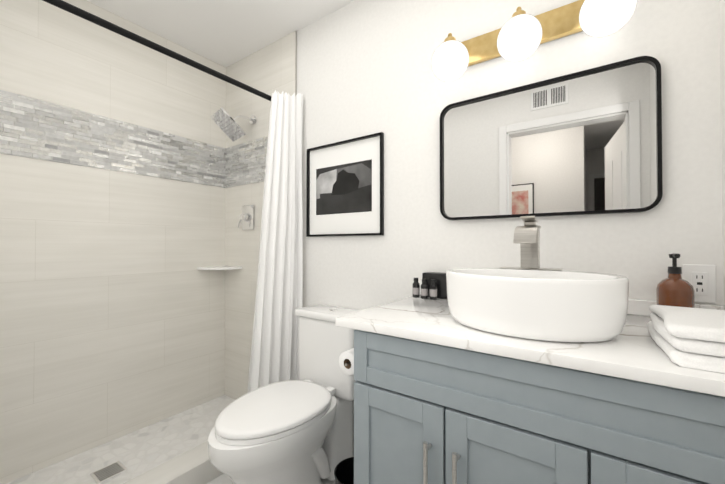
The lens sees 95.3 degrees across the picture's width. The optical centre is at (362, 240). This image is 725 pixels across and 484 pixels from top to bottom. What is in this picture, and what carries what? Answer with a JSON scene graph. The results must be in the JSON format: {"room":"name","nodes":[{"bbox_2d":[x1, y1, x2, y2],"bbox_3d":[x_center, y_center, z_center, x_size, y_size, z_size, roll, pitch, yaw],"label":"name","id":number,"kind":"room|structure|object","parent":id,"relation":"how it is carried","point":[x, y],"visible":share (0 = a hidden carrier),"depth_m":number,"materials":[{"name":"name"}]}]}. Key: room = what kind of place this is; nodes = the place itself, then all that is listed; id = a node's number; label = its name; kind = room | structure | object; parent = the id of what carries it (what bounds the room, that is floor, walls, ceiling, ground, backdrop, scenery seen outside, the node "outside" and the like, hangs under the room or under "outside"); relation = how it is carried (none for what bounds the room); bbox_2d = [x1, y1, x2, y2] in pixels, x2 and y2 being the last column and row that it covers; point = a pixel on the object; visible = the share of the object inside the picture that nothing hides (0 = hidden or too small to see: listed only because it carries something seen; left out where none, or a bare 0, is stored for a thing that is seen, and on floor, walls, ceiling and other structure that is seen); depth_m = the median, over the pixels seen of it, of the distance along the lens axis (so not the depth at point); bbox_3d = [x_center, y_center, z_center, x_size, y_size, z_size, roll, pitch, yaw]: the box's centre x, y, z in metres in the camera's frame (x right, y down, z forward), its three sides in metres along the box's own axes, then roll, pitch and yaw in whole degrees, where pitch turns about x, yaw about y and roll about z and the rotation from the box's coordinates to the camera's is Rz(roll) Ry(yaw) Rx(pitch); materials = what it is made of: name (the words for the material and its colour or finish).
{"room":"bathroom","nodes":[
{"label":"bathroom","id":0,"kind":"room"},
{"bbox_2d":[87,0,354,66],"bbox_3d":[-1.179,-1.377,0.031,2.814,0.100,4.440,0,-1,35],"label":"ceiling","id":1,"kind":"structure","parent":0,"point":[225,33],"depth_m":1.95,"materials":[{"name":"white paint"}]},
{"bbox_2d":[207,473,334,483],"bbox_3d":[-1.179,1.183,0.000,2.814,0.100,4.440,0,-1,35],"label":"floor","id":2,"kind":"structure","parent":0,"point":[223,478],"depth_m":1.58,"materials":[{"name":"tile"}]},
{"bbox_2d":[6,395,234,483],"bbox_3d":[-1.224,1.141,1.646,0.588,0.024,1.540,0,-1,35],"label":"shower floor","id":3,"kind":"structure","parent":2,"relation":"on","point":[126,458],"depth_m":1.77,"materials":[{"name":"white tile"}]},
{"bbox_2d":[123,441,222,483],"bbox_3d":[-0.921,1.095,1.434,0.152,0.110,1.540,0,-1,35],"label":"curb","id":4,"kind":"object","parent":2,"relation":"on","point":[194,465],"visible":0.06,"depth_m":1.52,"materials":[{"name":"tile"}]},
{"bbox_2d":[207,304,360,483],"bbox_3d":[-0.316,0.752,1.488,0.384,0.796,0.766,0,-1,35],"label":"toilet","id":5,"kind":"object","parent":2,"relation":"on","point":[300,431],"visible":0.88,"depth_m":1.41,"materials":[{"name":"white ceramic"}]},
{"bbox_2d":[334,457,353,483],"bbox_3d":[-0.021,1.012,1.253,0.174,0.270,0.174,0,-1,35],"label":"trash can","id":6,"kind":"object","parent":2,"relation":"on","point":[344,471],"visible":0.35,"depth_m":1.32,"materials":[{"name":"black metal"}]},
{"bbox_2d":[335,283,724,483],"bbox_3d":[0.493,0.669,1.012,0.992,0.949,0.627,0,-1,35],"label":"bathroom vanity","id":7,"kind":"object","parent":2,"relation":"on","point":[442,395],"visible":0.92,"depth_m":0.78,"materials":[{"name":"paint"}]},
{"bbox_2d":[339,348,353,375],"bbox_3d":[-0.013,0.415,1.157,0.086,0.080,0.140,0,-1,35],"label":"toilet paper","id":8,"kind":"object","parent":7,"relation":"attached to","point":[346,361],"visible":0.29,"depth_m":1.11,"materials":[{"name":"white paper"}]},
{"bbox_2d":[412,272,446,299],"bbox_3d":[0.299,0.196,1.446,0.147,0.107,0.108,0,-1,35],"label":"toiletries","id":9,"kind":"object","parent":7,"relation":"on","point":[433,286],"visible":0.94,"depth_m":1.42,"materials":[{"name":"black plastic"}]},
{"bbox_2d":[446,268,628,341],"bbox_3d":[0.467,0.167,0.939,0.456,0.152,0.356,0,-1,35],"label":"sink","id":10,"kind":"object","parent":7,"relation":"in","point":[563,306],"visible":0.96,"depth_m":0.78,"materials":[{"name":"white ceramic"}]},
{"bbox_2d":[500,216,562,270],"bbox_3d":[0.514,0.008,1.026,0.176,0.167,0.131,0,-1,35],"label":"faucet","id":11,"kind":"object","parent":10,"relation":"on","point":[527,236],"visible":1,"depth_m":1.03,"materials":[{"name":"silver metal"}]},
{"bbox_2d":[656,253,694,307],"bbox_3d":[0.934,0.141,0.988,0.084,0.205,0.087,0,-1,35],"label":"soap bottle","id":12,"kind":"object","parent":7,"relation":"on","point":[674,288],"visible":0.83,"depth_m":0.97,"materials":[{"name":"orange glass"}]},
{"bbox_2d":[647,305,724,373],"bbox_3d":[0.763,0.203,0.718,0.200,0.074,0.334,0,-1,35],"label":"towels","id":13,"kind":"object","parent":7,"relation":"on","point":[689,337],"visible":1,"depth_m":0.64,"materials":[{"name":"fabric"}]},
{"bbox_2d":[297,0,723,438],"bbox_3d":[0.063,-0.076,1.782,2.814,2.460,0.120,0,-1,35],"label":"wall","id":14,"kind":"structure","parent":0,"point":[364,67],"depth_m":1.44,"materials":[{"name":"paint"}]},
{"bbox_2d":[197,266,241,269],"bbox_3d":[-0.996,0.193,2.309,0.210,0.016,0.210,0,-1,35],"label":"corner shelf","id":15,"kind":"object","parent":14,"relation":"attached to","point":[219,268],"visible":0.98,"depth_m":2.27,"materials":[{"name":"stone"}]},
{"bbox_2d":[225,31,294,399],"bbox_3d":[-0.720,-0.070,2.254,0.750,2.460,0.010,0,-1,35],"label":"wall tile","id":16,"kind":"structure","parent":14,"relation":"attached to","point":[269,69],"depth_m":2.32,"materials":[{"name":"beige tile"}]},
{"bbox_2d":[42,0,270,100],"bbox_3d":[-0.908,-0.850,1.448,0.060,0.060,1.538,0,-1,35],"label":"curtain rod","id":17,"kind":"object","parent":16,"relation":"attached to","point":[81,13],"visible":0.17,"depth_m":1.41,"materials":[{"name":"black metal"}]},
{"bbox_2d":[247,90,302,392],"bbox_3d":[-0.490,0.067,1.870,0.151,1.907,0.324,0,-1,35],"label":"shower curtain","id":18,"kind":"object","parent":17,"relation":"hanging from","point":[274,357],"visible":0.96,"depth_m":1.93,"materials":[{"name":"white fabric"}]},
{"bbox_2d":[210,107,255,141],"bbox_3d":[-0.824,-0.768,2.161,0.270,0.191,0.200,1,-1,-43],"label":"shower head","id":19,"kind":"object","parent":16,"relation":"attached to","point":[227,124],"visible":0.98,"depth_m":2.12},
{"bbox_2d":[237,205,253,229],"bbox_3d":[-0.814,-0.160,2.269,0.130,0.170,0.066,0,-1,35],"label":"shower valve","id":20,"kind":"object","parent":16,"relation":"attached to","point":[246,217],"visible":1,"depth_m":2.27,"materials":[{"name":"silver metal"}]},
{"bbox_2d":[225,136,267,187],"bbox_3d":[-0.720,-0.542,2.251,0.740,0.295,0.004,0,-1,35],"label":"trim","id":21,"kind":"structure","parent":16,"relation":"attached to","point":[245,163],"depth_m":2.31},
{"bbox_2d":[295,30,296,95],"bbox_3d":[-0.412,-0.073,2.036,0.004,2.460,0.011,0,-1,35],"label":"trim","id":22,"kind":"structure","parent":14,"relation":"attached to","point":[295,62],"depth_m":2.05,"materials":[{"name":"silver metal"}]},
{"bbox_2d":[306,132,383,236],"bbox_3d":[-0.112,-0.285,1.821,0.525,0.520,0.021,0,-1,35],"label":"picture frame","id":23,"kind":"object","parent":14,"relation":"attached to","point":[345,189],"visible":1,"depth_m":1.81,"materials":[{"name":"black"}]},
{"bbox_2d":[431,0,636,81],"bbox_3d":[0.586,-0.764,1.232,0.674,0.195,0.190,0,-1,35],"label":"sconce","id":24,"kind":"object","parent":14,"relation":"attached to","point":[520,35],"visible":1,"depth_m":1.20,"materials":[{"name":"gold metal"}]},
{"bbox_2d":[440,56,662,219],"bbox_3d":[0.657,-0.347,1.276,0.742,0.510,0.029,0,-1,35],"label":"mirror","id":25,"kind":"object","parent":14,"relation":"attached to","point":[587,142],"visible":0.98,"depth_m":1.22,"materials":[{"name":"black metal"}]},
{"bbox_2d":[683,264,715,302],"bbox_3d":[1.036,0.132,1.016,0.072,0.116,0.008,0,-1,35],"label":"electrical outlet","id":26,"kind":"object","parent":14,"relation":"attached to","point":[701,279],"visible":0.88,"depth_m":1.01,"materials":[{"name":"white plastic"}]},
{"bbox_2d":[719,0,724,307],"bbox_3d":[-0.112,-0.107,-0.808,0.120,2.460,4.320,0,-1,35],"label":"wall","id":27,"kind":"structure","parent":0,"point":[722,39],"depth_m":0.98,"materials":[{"name":"paint"}]},
{"bbox_3d":[-1.556,-0.075,1.821,0.120,2.460,1.680,0,-1,35],"label":"wall","id":28,"kind":"structure","parent":0,"visible":0},
{"bbox_2d":[0,0,225,483],"bbox_3d":[-1.471,-0.075,1.829,0.010,2.460,1.550,0,-1,35],"label":"wall tile","id":29,"kind":"structure","parent":28,"relation":"attached to","point":[112,312],"depth_m":1.84,"materials":[{"name":"beige tile"}]},
{"bbox_2d":[0,90,225,187],"bbox_3d":[-1.464,-0.548,1.833,0.004,0.295,1.536,0,-1,35],"label":"trim","id":30,"kind":"structure","parent":28,"relation":"attached to","point":[30,127],"depth_m":1.83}
]}

